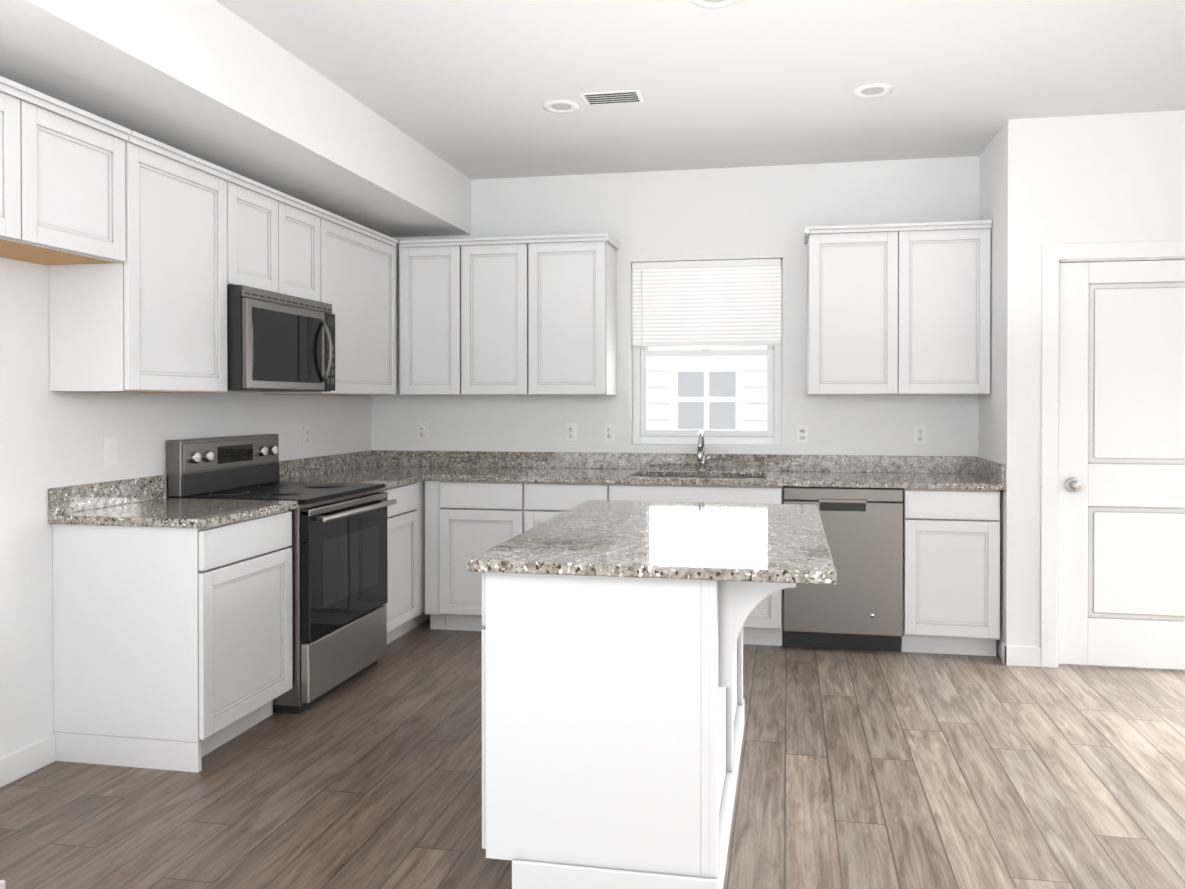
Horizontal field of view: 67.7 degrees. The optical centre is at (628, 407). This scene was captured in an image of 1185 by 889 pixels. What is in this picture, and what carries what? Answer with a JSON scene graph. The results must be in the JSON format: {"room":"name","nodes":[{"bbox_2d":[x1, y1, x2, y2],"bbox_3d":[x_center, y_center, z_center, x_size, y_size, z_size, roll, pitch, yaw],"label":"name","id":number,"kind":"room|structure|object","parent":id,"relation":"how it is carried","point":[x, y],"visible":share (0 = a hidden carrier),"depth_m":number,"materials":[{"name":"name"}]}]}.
{"room":"kitchen","nodes":[
{"label":"kitchen","id":0,"kind":"room"},
{"bbox_2d":[0,257,371,757],"bbox_3d":[-2.051,-0.073,4.099,0.120,2.755,3.698,0,0,10],"label":"wall","id":1,"kind":"structure","parent":0,"point":[49,438],"depth_m":3.25,"materials":[{"name":"paint"}]},
{"bbox_2d":[0,880,4,888],"bbox_3d":[-1.946,1.267,2.330,0.687,0.100,0.014,0,0,10],"label":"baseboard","id":2,"kind":"structure","parent":1,"relation":"attached to","point":[2,882],"depth_m":2.27,"materials":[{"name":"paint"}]},
{"bbox_2d":[0,734,54,787],"bbox_3d":[-2.212,1.264,2.830,0.014,0.100,0.904,0,0,10],"label":"baseboard","id":3,"kind":"structure","parent":1,"relation":"attached to","point":[26,760],"depth_m":3.15,"materials":[{"name":"paint"}]},
{"bbox_2d":[0,76,130,264],"bbox_3d":[-2.046,-0.760,2.781,0.350,0.482,0.888,0,0,10],"label":"upper cabinet","id":4,"kind":"object","parent":1,"relation":"attached to","point":[62,182],"visible":1,"depth_m":2.92,"materials":[{"name":"paint"}]},
{"bbox_2d":[103,437,116,465],"bbox_3d":[-2.083,0.176,3.549,0.011,0.114,0.070,0,0,10],"label":"light switch","id":5,"kind":"object","parent":1,"relation":"attached to","point":[110,451],"visible":1,"depth_m":3.54,"materials":[{"name":"white plastic"}]},
{"bbox_2d":[49,130,231,392],"bbox_3d":[-1.915,-0.534,3.511,0.350,0.945,0.584,0,0,10],"label":"upper cabinet","id":6,"kind":"object","parent":1,"relation":"attached to","point":[149,315],"visible":0.94,"depth_m":3.35,"materials":[{"name":"paint"}]},
{"bbox_2d":[227,172,323,301],"bbox_3d":[-1.796,-0.772,4.175,0.350,0.480,0.762,0,0,10],"label":"upper cabinet","id":7,"kind":"object","parent":1,"relation":"attached to","point":[273,240],"visible":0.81,"depth_m":4.09,"materials":[{"name":"paint"}]},
{"bbox_2d":[227,285,334,391],"bbox_3d":[-1.737,-0.304,4.168,0.467,0.448,0.756,0,0,10],"label":"microwave","id":8,"kind":"object","parent":7,"relation":"attached to","point":[278,342],"visible":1,"depth_m":4.00,"materials":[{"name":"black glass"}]},
{"bbox_2d":[303,426,309,445],"bbox_3d":[-1.824,0.159,4.999,0.009,0.114,0.070,0,0,10],"label":"electrical outlet","id":9,"kind":"object","parent":1,"relation":"attached to","point":[306,435],"visible":1,"depth_m":4.99,"materials":[{"name":"white plastic"}]},
{"bbox_2d":[263,210,415,395],"bbox_3d":[-1.620,-0.546,5.154,0.350,0.945,1.218,0,0,10],"label":"upper cabinet","id":10,"kind":"object","parent":1,"relation":"attached to","point":[359,277],"visible":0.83,"depth_m":4.97,"materials":[{"name":"paint"}]},
{"bbox_2d":[0,0,470,236],"bbox_3d":[-1.655,-1.275,4.013,0.687,0.352,3.468,0,0,10],"label":"soffit","id":11,"kind":"structure","parent":0,"point":[215,82],"depth_m":3.39,"materials":[{"name":"paint"}]},
{"bbox_2d":[0,619,1184,888],"bbox_3d":[0.002,1.366,-0.842,8.640,0.050,12.720,0,0,10],"label":"floor","id":12,"kind":"structure","parent":0,"point":[874,769],"depth_m":3.03,"materials":[{"name":"brown wood"}]},
{"bbox_2d":[53,510,291,771],"bbox_3d":[-1.780,0.868,3.510,0.620,0.881,0.589,0,0,10],"label":"base cabinet","id":13,"kind":"object","parent":12,"relation":"on","point":[172,648],"visible":1,"depth_m":3.24,"materials":[{"name":"paint"}]},
{"bbox_2d":[48,470,303,527],"bbox_3d":[-1.770,0.360,3.495,0.643,0.132,0.610,0,0,10],"label":"countertop","id":14,"kind":"structure","parent":13,"relation":"on","point":[142,502],"depth_m":3.43,"materials":[{"name":"stone"}]},
{"bbox_2d":[167,434,396,713],"bbox_3d":[-1.590,0.721,4.165,0.740,1.165,0.758,0,0,10],"label":"range","id":15,"kind":"object","parent":12,"relation":"on","point":[339,545],"visible":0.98,"depth_m":4.01,"materials":[{"name":"silver metal"}]},
{"bbox_2d":[380,483,417,643],"bbox_3d":[-1.546,0.858,4.815,0.620,0.881,0.523,0,0,10],"label":"base cabinet","id":16,"kind":"object","parent":12,"relation":"on","point":[402,536],"visible":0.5,"depth_m":4.84,"materials":[{"name":"paint"}]},
{"bbox_2d":[403,480,429,634],"bbox_3d":[-1.450,0.854,5.409,0.598,0.881,0.676,0,0,10],"label":"base cabinet","id":17,"kind":"object","parent":12,"relation":"on","point":[416,621],"visible":0.07,"depth_m":5.11,"materials":[{"name":"paint"}]},
{"bbox_2d":[279,454,423,489],"bbox_3d":[-1.533,0.351,4.818,0.643,0.132,0.542,0,0,10],"label":"countertop","id":18,"kind":"structure","parent":17,"relation":"on","point":[392,470],"depth_m":5.17,"materials":[{"name":"stone"}]},
{"bbox_2d":[425,480,523,630],"bbox_3d":[-0.834,0.854,5.327,0.593,0.881,0.620,0,0,10],"label":"base cabinet","id":19,"kind":"object","parent":12,"relation":"on","point":[465,521],"visible":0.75,"depth_m":5.04,"materials":[{"name":"paint"}]},
{"bbox_2d":[524,482,608,531],"bbox_3d":[-0.301,0.855,5.232,0.484,0.881,0.620,0,0,10],"label":"base cabinet","id":20,"kind":"object","parent":12,"relation":"on","point":[544,501],"visible":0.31,"depth_m":4.94,"materials":[{"name":"paint"}]},
{"bbox_2d":[482,572,795,888],"bbox_3d":[0.130,0.872,2.983,0.842,0.881,1.405,0,0,10],"label":"kitchen island","id":21,"kind":"object","parent":12,"relation":"on","point":[613,716],"visible":0.71,"depth_m":2.32,"materials":[{"name":"paint"}]},
{"bbox_2d":[467,500,836,584],"bbox_3d":[0.169,0.414,2.968,0.958,0.032,1.445,0,0,10],"label":"island countertop","id":22,"kind":"structure","parent":21,"relation":"on","point":[775,543],"depth_m":2.59,"materials":[{"name":"stone"}]},
{"bbox_2d":[609,476,782,645],"bbox_3d":[0.408,0.856,5.105,0.950,0.881,0.620,0,0,10],"label":"base cabinet","id":23,"kind":"object","parent":12,"relation":"on","point":[763,623],"visible":0.23,"depth_m":4.79,"materials":[{"name":"paint"}]},
{"bbox_2d":[344,450,1004,489],"bbox_3d":[0.114,0.348,5.133,3.774,0.132,0.660,0,0,10],"label":"countertop","id":24,"kind":"structure","parent":23,"relation":"on","point":[851,471],"depth_m":5.22,"materials":[{"name":"stone"}]},
{"bbox_2d":[643,476,735,477],"bbox_3d":[0.405,0.521,5.084,0.774,0.211,0.414,0,0,10],"label":"sink","id":25,"kind":"object","parent":24,"relation":"in","point":[669,476],"visible":0.02,"depth_m":5.29,"materials":[{"name":"silver metal"}]},
{"bbox_2d":[696,430,709,470],"bbox_3d":[0.436,0.257,5.256,0.086,0.246,0.221,0,0,10],"label":"faucet","id":26,"kind":"object","parent":24,"relation":"on","point":[702,457],"visible":0.98,"depth_m":5.31,"materials":[{"name":"silver metal"}]},
{"bbox_2d":[783,486,902,651],"bbox_3d":[1.180,0.858,4.945,0.620,0.880,0.606,0,0,10],"label":"dishwasher","id":27,"kind":"object","parent":12,"relation":"on","point":[858,605],"visible":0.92,"depth_m":4.64,"materials":[{"name":"silver metal"}]},
{"bbox_2d":[901,488,999,655],"bbox_3d":[1.726,0.858,4.868,0.477,0.881,0.620,0,0,10],"label":"base cabinet","id":28,"kind":"object","parent":12,"relation":"on","point":[951,571],"visible":0.94,"depth_m":4.58,"materials":[{"name":"paint"}]},
{"bbox_2d":[372,156,978,456],"bbox_3d":[0.242,-0.084,5.505,3.898,2.755,0.120,0,0,10],"label":"wall","id":29,"kind":"structure","parent":0,"point":[756,212],"depth_m":5.38,"materials":[{"name":"paint"}]},
{"bbox_2d":[418,423,427,439],"bbox_3d":[-1.337,0.154,5.724,0.070,0.114,0.009,0,0,10],"label":"electrical outlet","id":30,"kind":"object","parent":29,"relation":"attached to","point":[422,431],"visible":1,"depth_m":5.72,"materials":[{"name":"white plastic"}]},
{"bbox_2d":[399,238,470,395],"bbox_3d":[-1.157,-0.550,5.523,0.467,0.943,0.328,0,0,10],"label":"upper cabinet","id":31,"kind":"object","parent":29,"relation":"attached to","point":[435,274],"depth_m":5.37,"materials":[{"name":"paint"}]},
{"bbox_2d":[471,236,538,394],"bbox_3d":[-0.781,-0.549,5.455,0.545,0.943,0.328,0,0,10],"label":"upper cabinet","id":32,"kind":"object","parent":29,"relation":"attached to","point":[524,315],"depth_m":5.29,"materials":[{"name":"paint"}]},
{"bbox_2d":[566,423,576,441],"bbox_3d":[-0.361,0.155,5.549,0.070,0.114,0.009,0,0,10],"label":"electrical outlet","id":33,"kind":"object","parent":29,"relation":"attached to","point":[571,432],"visible":1,"depth_m":5.55,"materials":[{"name":"white plastic"}]},
{"bbox_2d":[539,233,618,394],"bbox_3d":[-0.370,-0.549,5.382,0.538,0.943,0.328,0,0,10],"label":"upper cabinet","id":34,"kind":"object","parent":29,"relation":"attached to","point":[578,278],"depth_m":5.22,"materials":[{"name":"paint"}]},
{"bbox_2d":[604,424,614,441],"bbox_3d":[-0.121,0.155,5.506,0.070,0.114,0.009,0,0,10],"label":"electrical outlet","id":35,"kind":"object","parent":29,"relation":"attached to","point":[609,432],"visible":1,"depth_m":5.50,"materials":[{"name":"white plastic"}]},
{"bbox_2d":[632,259,781,444],"bbox_3d":[0.483,-0.339,5.479,0.927,1.132,0.052,0,0,10],"label":"window","id":36,"kind":"structure","parent":29,"relation":"in","point":[643,434],"depth_m":5.46,"materials":[{"name":"plastic"}]},
{"bbox_2d":[632,258,780,358],"bbox_3d":[0.474,-0.602,5.424,0.913,0.602,0.046,0,0,10],"label":"window blind","id":37,"kind":"object","parent":36,"relation":"attached to","point":[707,303],"visible":0.96,"depth_m":5.42,"materials":[{"name":"white plastic"}]},
{"bbox_2d":[797,424,807,443],"bbox_3d":[1.043,0.157,5.297,0.070,0.114,0.009,0,0,10],"label":"electrical outlet","id":38,"kind":"object","parent":29,"relation":"attached to","point":[802,434],"visible":1,"depth_m":5.29,"materials":[{"name":"white plastic"}]},
{"bbox_2d":[804,220,991,394],"bbox_3d":[1.508,-0.546,5.034,0.993,0.943,0.350,0,0,10],"label":"upper cabinet","id":39,"kind":"object","parent":29,"relation":"attached to","point":[898,308],"visible":1,"depth_m":4.88,"materials":[{"name":"paint"}]},
{"bbox_2d":[914,425,925,444],"bbox_3d":[1.708,0.158,5.178,0.070,0.114,0.009,0,0,10],"label":"electrical outlet","id":40,"kind":"object","parent":29,"relation":"attached to","point":[919,434],"visible":1,"depth_m":5.17,"materials":[{"name":"white plastic"}]},
{"bbox_2d":[216,0,1184,179],"bbox_3d":[0.002,-1.439,-0.863,8.640,0.050,12.720,0,0,10],"label":"ceiling","id":41,"kind":"structure","parent":0,"point":[468,88],"depth_m":3.80,"materials":[{"name":"paint"}]},
{"bbox_2d":[542,100,580,112],"bbox_3d":[-0.324,-1.448,4.249,0.184,0.006,0.184,0,0,10],"label":"recessed light","id":42,"kind":"object","parent":41,"relation":"in","point":[561,106],"visible":1,"depth_m":4.24,"materials":[{"name":"white plastic"}]},
{"bbox_2d":[580,89,644,104],"bbox_3d":[-0.075,-1.444,4.119,0.280,0.012,0.160,0,0,10],"label":"ceiling vent","id":43,"kind":"object","parent":41,"relation":"in","point":[613,97],"visible":1,"depth_m":4.11,"materials":[{"name":"white plastic"}]},
{"bbox_2d":[690,0,738,8],"bbox_3d":[0.303,-1.440,3.091,0.184,0.006,0.184,0,0,10],"label":"recessed light","id":44,"kind":"object","parent":41,"relation":"in","point":[712,4],"visible":1,"depth_m":3.14,"materials":[{"name":"white plastic"}]},
{"bbox_2d":[852,83,893,97],"bbox_3d":[1.115,-1.447,4.035,0.184,0.006,0.184,0,0,10],"label":"recessed light","id":45,"kind":"object","parent":41,"relation":"in","point":[872,90],"visible":1,"depth_m":4.03,"materials":[{"name":"white plastic"}]},
{"bbox_2d":[979,118,1033,657],"bbox_3d":[2.031,-0.079,4.781,0.120,2.755,0.674,0,0,10],"label":"wall","id":46,"kind":"structure","parent":0,"point":[1006,208],"depth_m":4.46,"materials":[{"name":"paint"}]},
{"bbox_2d":[1032,110,1184,646],"bbox_3d":[3.585,-0.074,4.221,3.136,2.755,0.120,0,0,10],"label":"wall","id":47,"kind":"structure","parent":0,"point":[1109,178],"depth_m":4.38,"materials":[{"name":"paint"}]},
{"bbox_2d":[1040,240,1184,667],"bbox_3d":[2.556,0.242,4.400,0.970,2.120,0.136,0,0,10],"label":"door frame","id":48,"kind":"structure","parent":47,"relation":"attached to","point":[1054,256],"depth_m":4.41,"materials":[{"name":"paint"}]},
{"bbox_2d":[1058,260,1184,669],"bbox_3d":[2.548,0.281,4.353,0.790,2.018,0.105,0,0,10],"label":"door","id":49,"kind":"structure","parent":47,"relation":"in","point":[1122,473],"depth_m":4.39,"materials":[{"name":"paint"}]},
{"label":"outside","id":50,"kind":"structure","parent":0,"visible":0},
{"bbox_2d":[647,261,782,429],"bbox_3d":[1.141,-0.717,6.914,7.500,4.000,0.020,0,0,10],"label":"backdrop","id":51,"kind":"structure","parent":50,"point":[701,390],"depth_m":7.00,"materials":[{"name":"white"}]}
]}

